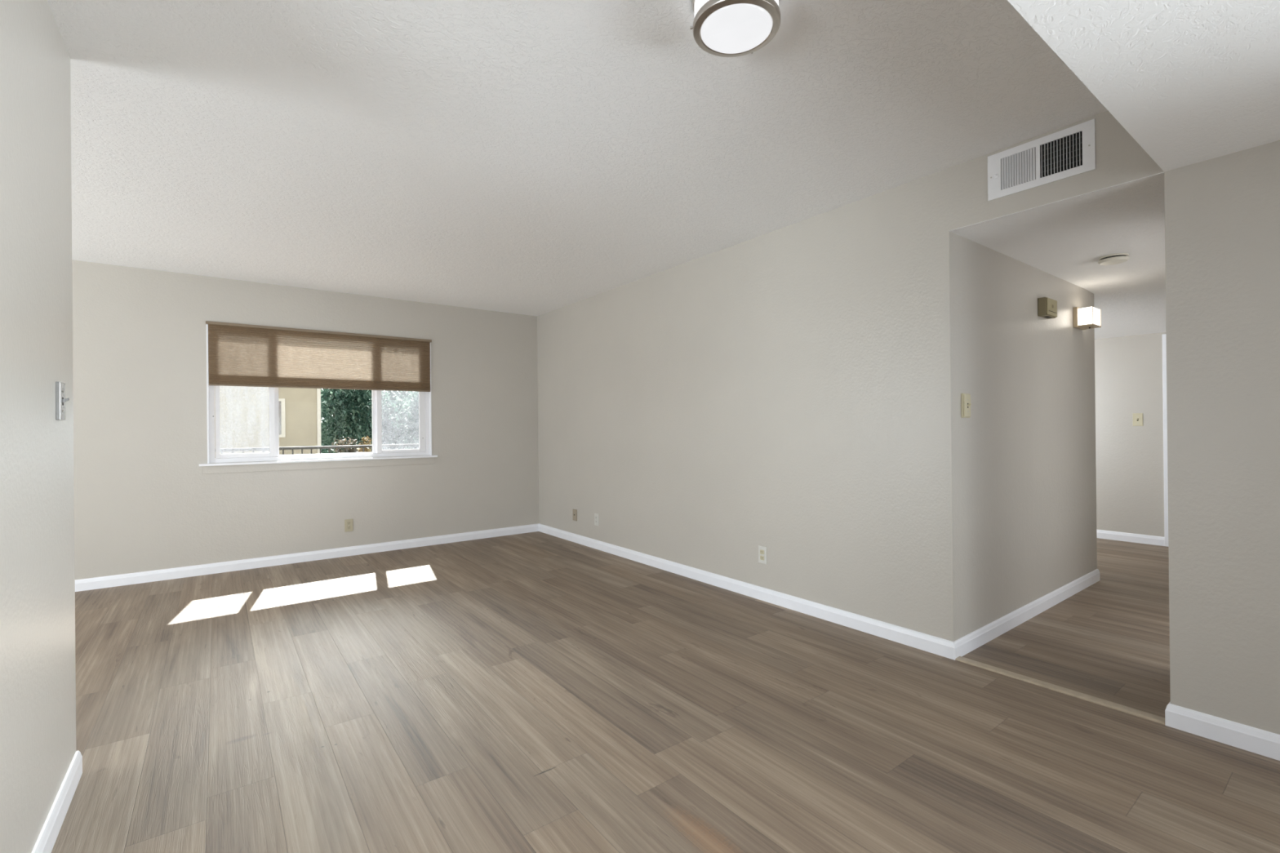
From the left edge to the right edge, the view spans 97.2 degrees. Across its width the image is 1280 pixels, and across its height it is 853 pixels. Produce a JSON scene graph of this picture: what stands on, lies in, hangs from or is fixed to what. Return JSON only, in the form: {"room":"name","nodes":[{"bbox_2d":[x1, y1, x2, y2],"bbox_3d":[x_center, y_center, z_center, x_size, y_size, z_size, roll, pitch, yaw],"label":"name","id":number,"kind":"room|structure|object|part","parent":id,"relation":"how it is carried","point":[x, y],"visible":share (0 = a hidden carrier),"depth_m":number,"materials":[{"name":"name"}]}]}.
{"room":"empty living room","nodes":[
{"label":"empty living room","id":0,"kind":"room"},
{"bbox_2d":[0,0,75,852],"bbox_3d":[-0.387,-0.051,-0.234,0.120,2.440,5.289,-1,0,-37],"label":"wall","id":1,"kind":"structure","parent":0,"point":[37,668],"depth_m":1.50,"materials":[{"name":"beige paint"}]},
{"bbox_2d":[31,751,82,852],"bbox_3d":[-3.131,1.155,0.373,3.823,0.085,1.032,-1,0,-37],"label":"baseboard","id":2,"kind":"structure","parent":1,"relation":"attached to","point":[46,839],"depth_m":1.67,"materials":[{"name":"white paint"}]},
{"bbox_2d":[55,381,69,420],"bbox_3d":[-1.781,-0.078,1.742,0.024,0.116,0.072,-1,0,-37],"label":"light switch","id":3,"kind":"object","parent":1,"relation":"attached to","point":[60,399],"visible":1,"depth_m":1.72,"materials":[{"name":"metal"}]},
{"bbox_2d":[71,259,538,579],"bbox_3d":[-4.041,-0.007,4.317,7.360,2.640,0.120,-1,0,-37],"label":"wall","id":4,"kind":"structure","parent":0,"point":[144,500],"depth_m":4.78,"materials":[{"name":"beige paint"}]},
{"bbox_2d":[75,523,538,591],"bbox_3d":[-3.989,1.170,4.262,7.120,0.085,0.013,-1,0,-37],"label":"baseboard","id":5,"kind":"structure","parent":4,"relation":"attached to","point":[96,583],"depth_m":4.91,"materials":[{"name":"white paint"}]},
{"bbox_2d":[199,324,437,474],"bbox_3d":[-2.854,-0.243,5.186,1.901,1.250,0.149,-1,0,-37],"label":"window","id":6,"kind":"structure","parent":4,"relation":"in","point":[227,464],"depth_m":4.99,"materials":[{"name":"white paint"}]},
{"bbox_3d":[-3.361,-0.273,4.795,0.353,1.010,0.004,-1,0,-37],"label":"pane","id":7,"kind":"part","parent":6,"relation":"part of","materials":[{"name":"glass"}]},
{"bbox_3d":[-3.357,-0.272,4.798,0.416,1.071,0.024,-1,0,-37],"label":"sash","id":8,"kind":"part","parent":6,"relation":"part of","materials":[{"name":"white plastic"}]},
{"bbox_3d":[-2.848,0.307,5.185,1.901,0.020,0.149,-1,0,-37],"label":"sill","id":9,"kind":"part","parent":6,"relation":"part of","materials":[{"name":"white paint"}]},
{"bbox_2d":[205,320,431,391],"bbox_3d":[-2.823,-0.606,5.146,1.806,0.525,0.020,-1,0,-37],"label":"pleated shade","id":10,"kind":"object","parent":6,"relation":"attached to","point":[247,355],"visible":1,"depth_m":5.06,"materials":[{"name":"brown fabric"}]},
{"bbox_3d":[-2.821,-0.350,5.146,1.772,0.014,0.016,-1,0,-37],"label":"rail","id":11,"kind":"part","parent":10,"relation":"part of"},
{"bbox_3d":[-2.857,-0.280,5.195,1.774,1.155,0.066,-1,0,-37],"label":"frame","id":12,"kind":"part","parent":6,"relation":"part of","materials":[{"name":"white plastic"}]},
{"bbox_3d":[-2.351,-0.281,5.553,0.455,1.071,0.024,-1,0,-37],"label":"sash","id":13,"kind":"part","parent":6,"relation":"part of","materials":[{"name":"white plastic"}]},
{"bbox_2d":[344,519,352,532],"bbox_3d":[-2.702,0.918,5.233,0.070,0.115,0.009,-1,0,-37],"label":"wall outlet","id":14,"kind":"object","parent":4,"relation":"attached to","point":[348,522],"visible":1,"depth_m":5.23,"materials":[{"name":"beige plastic"}]},
{"bbox_2d":[47,0,1108,315],"bbox_3d":[-2.426,-1.307,2.151,7.360,0.120,5.302,-1,0,-37],"label":"ceiling","id":15,"kind":"structure","parent":0,"point":[532,157],"depth_m":2.38,"materials":[{"name":"white paint"}]},
{"bbox_2d":[689,0,780,57],"bbox_3d":[0.288,-1.217,1.673,0.257,0.115,0.264,-1,0,-37],"label":"ceiling lamp","id":16,"kind":"object","parent":15,"relation":"attached to","point":[721,28],"visible":1,"depth_m":1.64,"materials":[{"name":"white glass"}]},
{"bbox_2d":[701,3,772,53],"bbox_3d":[0.286,-1.177,1.676,0.209,0.036,0.209,-1,0,-37],"label":"diffuser","id":17,"kind":"object","parent":16,"relation":"attached to","point":[726,28],"depth_m":1.65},
{"bbox_2d":[51,531,1279,852],"bbox_3d":[0.231,1.217,2.143,11.525,0.100,8.568,-1,0,-37],"label":"floor","id":18,"kind":"structure","parent":0,"point":[536,691],"depth_m":2.23,"materials":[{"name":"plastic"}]},
{"bbox_2d":[955,656,1164,724],"bbox_3d":[1.810,1.147,2.493,0.054,0.008,0.770,-1,0,-37],"label":"threshold strip","id":19,"kind":"object","parent":18,"relation":"on","point":[1113,705],"visible":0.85,"depth_m":2.43,"materials":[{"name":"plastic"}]},
{"bbox_2d":[537,111,1279,734],"bbox_3d":[1.417,-0.064,3.076,0.120,2.440,8.418,-1,0,-37],"label":"wall","id":20,"kind":"structure","parent":0,"point":[793,391],"depth_m":3.11,"materials":[{"name":"beige paint"}]},
{"bbox_2d":[572,509,577,520],"bbox_3d":[-0.665,0.902,5.750,0.014,0.115,0.070,-1,0,-37],"label":"phone jack","id":21,"kind":"object","parent":20,"relation":"attached to","point":[575,511],"visible":1,"depth_m":5.74,"materials":[{"name":"beige plastic"}]},
{"bbox_2d":[594,513,598,525],"bbox_3d":[-0.419,0.896,5.426,0.009,0.115,0.070,-1,0,-37],"label":"wall outlet","id":22,"kind":"object","parent":20,"relation":"attached to","point":[596,515],"visible":1,"depth_m":5.42,"materials":[{"name":"white plastic"}]},
{"bbox_2d":[758,545,766,564],"bbox_3d":[0.819,0.860,3.776,0.009,0.115,0.070,-1,0,-37],"label":"wall outlet","id":23,"kind":"object","parent":20,"relation":"attached to","point":[762,550],"visible":1,"depth_m":3.77,"materials":[{"name":"white plastic"}]},
{"bbox_2d":[538,523,1099,660],"bbox_3d":[1.122,1.120,5.283,2.307,0.085,4.518,-1,0,-37],"label":"baseboard","id":24,"kind":"structure","parent":20,"relation":"attached to","point":[926,642],"depth_m":3.47,"materials":[{"name":"white paint"}]},
{"bbox_2d":[987,118,1095,200],"bbox_3d":[1.759,-1.169,2.494,0.016,0.209,0.406,-1,0,-37],"label":"air vent","id":25,"kind":"object","parent":20,"relation":"in","point":[1037,162],"visible":1,"depth_m":2.48,"materials":[{"name":"white metal"}]},
{"bbox_3d":[1.657,-1.167,2.625,0.010,0.022,0.017,-1,0,-37],"label":"damper lever","id":26,"kind":"part","parent":25,"relation":"part of","materials":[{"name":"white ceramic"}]},
{"bbox_3d":[1.718,-1.169,2.560,0.001,0.144,0.137,-1,0,-37],"label":"damper blade","id":27,"kind":"part","parent":25,"relation":"part of","materials":[{"name":"white metal"}]},
{"bbox_2d":[1164,701,1279,760],"bbox_3d":[4.644,1.080,2.182,4.217,0.085,3.130,-1,0,-37],"label":"baseboard","id":28,"kind":"structure","parent":20,"relation":"attached to","point":[1259,741],"depth_m":2.04,"materials":[{"name":"white paint"}]},
{"bbox_2d":[960,235,1097,635],"bbox_3d":[2.472,0.082,3.572,2.161,2.128,0.120,-1,0,-37],"label":"wall","id":29,"kind":"structure","parent":0,"point":[1029,464],"depth_m":3.34,"materials":[{"name":"beige paint"}]},
{"bbox_2d":[960,393,971,417],"bbox_3d":[1.675,-0.107,2.881,0.078,0.124,0.032,-1,0,-37],"label":"light switch","id":30,"kind":"object","parent":29,"relation":"attached to","point":[966,403],"visible":1,"depth_m":2.87,"materials":[{"name":"beige plastic"}]},
{"bbox_3d":[1.673,-0.107,2.883,0.070,0.116,0.006,-1,0,-37],"label":"plate","id":31,"kind":"part","parent":30,"relation":"part of","materials":[{"name":"beige plastic"}]},
{"bbox_2d":[1037,297,1057,319],"bbox_3d":[2.557,-0.742,3.534,0.174,0.114,0.054,-1,0,-37],"label":"door chime","id":32,"kind":"object","parent":29,"relation":"attached to","point":[1046,307],"visible":1,"depth_m":3.49,"materials":[{"name":"beige plastic"}]},
{"bbox_2d":[1072,306,1101,329],"bbox_3d":[3.104,-0.750,3.911,0.200,0.146,0.109,-1,0,-37],"label":"wall sconce","id":33,"kind":"object","parent":29,"relation":"attached to","point":[1089,317],"visible":1,"depth_m":3.87,"materials":[{"name":"white glass"}]},
{"bbox_3d":[3.078,-0.754,3.944,0.200,0.138,0.025,-1,0,-37],"label":"plate","id":34,"kind":"part","parent":33,"relation":"part of","materials":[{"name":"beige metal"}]},
{"bbox_3d":[3.108,-0.756,3.900,0.165,0.116,0.080,-1,0,-37],"label":"lamp shade","id":35,"kind":"part","parent":33,"relation":"part of","materials":[{"name":"white glass"}]},
{"bbox_2d":[961,182,1165,339],"bbox_3d":[2.767,-1.020,4.868,4.204,0.325,4.850,-1,0,-37],"label":"ceiling","id":36,"kind":"structure","parent":0,"point":[1068,244],"depth_m":3.12,"materials":[{"name":"white paint"}]},
{"bbox_2d":[1097,253,1129,265],"bbox_3d":[2.742,-0.965,3.265,0.142,0.040,0.142,-1,0,-37],"label":"smoke detector","id":37,"kind":"object","parent":36,"relation":"attached to","point":[1118,258],"visible":1,"depth_m":3.23,"materials":[{"name":"white plastic"}]},
{"bbox_2d":[949,0,1279,235],"bbox_3d":[1.423,-1.192,0.200,3.552,0.434,4.034,-1,0,-37],"label":"ceiling","id":38,"kind":"structure","parent":0,"point":[1192,82],"depth_m":1.54,"materials":[{"name":"white paint"}]},
{"bbox_2d":[1094,332,1165,537],"bbox_3d":[4.420,0.017,6.081,0.120,2.228,4.820,-1,0,-37],"label":"wall","id":39,"kind":"structure","parent":0,"point":[1128,370],"depth_m":5.50,"materials":[{"name":"beige paint"}]},
{"bbox_2d":[1096,529,1164,546],"bbox_3d":[3.967,1.094,6.585,0.013,0.085,3.215,-1,0,-37],"label":"baseboard","id":40,"kind":"structure","parent":39,"relation":"attached to","point":[1101,534],"depth_m":5.49,"materials":[{"name":"white paint"}]},
{"bbox_2d":[1132,413,1142,426],"bbox_3d":[4.806,-0.066,5.446,0.022,0.124,0.076,-1,0,-37],"label":"light switch","id":41,"kind":"object","parent":39,"relation":"attached to","point":[1137,418],"visible":1,"depth_m":5.45,"materials":[{"name":"beige plastic"}]},
{"bbox_2d":[1162,333,1168,546],"bbox_3d":[4.949,0.129,5.261,0.020,1.991,0.095,-1,0,-37],"label":"trim","id":42,"kind":"structure","parent":39,"relation":"attached to","point":[1164,338],"depth_m":5.28,"materials":[{"name":"white paint"}]},
{"label":"outside","id":43,"kind":"structure","parent":0,"visible":0},
{"bbox_3d":[-3.345,1.440,6.972,13.000,0.180,3.312,-1,0,-37],"label":"floor","id":44,"kind":"structure","parent":43,"visible":0},
{"bbox_2d":[214,444,418,454],"bbox_3d":[-4.255,0.819,8.177,12.000,1.085,0.044,-1,0,-37],"label":"balcony railing","id":45,"kind":"object","parent":44,"relation":"on","point":[355,446],"visible":0.11,"depth_m":7.94,"materials":[{"name":"metal"}]},
{"bbox_3d":[-4.261,0.295,8.178,12.000,0.038,0.044,-1,0,-37],"label":"rail","id":46,"kind":"part","parent":45,"relation":"part of","materials":[{"name":"metal"}]},
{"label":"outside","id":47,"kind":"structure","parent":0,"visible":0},
{"bbox_3d":[-9.548,4.089,17.765,38.000,0.200,28.062,-1,0,-37],"label":"ground","id":48,"kind":"structure","parent":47,"visible":0},
{"bbox_2d":[214,386,320,457],"bbox_3d":[-9.345,1.448,8.634,7.600,5.050,3.550,-1,0,-37],"label":"building","id":49,"kind":"structure","parent":48,"relation":"on","point":[300,408],"depth_m":9.17,"materials":[{"name":"beige paint"}]},
{"bbox_3d":[-5.963,-0.140,9.271,0.105,0.550,0.010,-1,0,-37],"label":"pane","id":50,"kind":"part","parent":49,"relation":"part of","materials":[{"name":"white glass"}]},
{"bbox_3d":[-5.474,1.476,9.638,0.055,4.920,0.050,-1,0,-37],"label":"corner trim","id":51,"kind":"part","parent":49,"relation":"part of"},
{"bbox_2d":[330,437,371,453],"bbox_3d":[-6.532,2.096,12.686,1.436,3.715,0.950,-1,0,-37],"label":"shrub","id":52,"kind":"object","parent":48,"relation":"on","point":[348,442],"visible":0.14,"depth_m":12.55,"materials":[{"name":"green plant"}]},
{"bbox_2d":[320,388,392,453],"bbox_3d":[-7.340,1.198,14.298,2.144,5.531,2.312,-1,0,24],"label":"leafy tree","id":53,"kind":"object","parent":48,"relation":"on","point":[350,410],"visible":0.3,"depth_m":14.03,"materials":[{"name":"green plant"}]},
{"bbox_2d":[356,435,371,452],"bbox_3d":[-5.590,2.059,11.046,0.996,3.761,0.347,-1,0,-37],"label":"shrub","id":54,"kind":"object","parent":48,"relation":"on","point":[367,437],"visible":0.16,"depth_m":11.15,"materials":[{"name":"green plant"}]},
{"bbox_2d":[320,388,418,453],"bbox_3d":[-8.118,1.169,18.968,6.891,5.625,3.761,-1,0,-37],"label":"leafy tree","id":55,"kind":"object","parent":48,"relation":"on","point":[391,435],"visible":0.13,"depth_m":17.85,"materials":[{"name":"green plant"}]},
{"bbox_2d":[388,391,418,449],"bbox_3d":[-5.695,1.311,15.479,2.212,5.275,2.222,-1,0,-37],"label":"leafy tree","id":56,"kind":"object","parent":48,"relation":"on","point":[412,400],"visible":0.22,"depth_m":15.10,"materials":[{"name":"green plant"}]}
]}

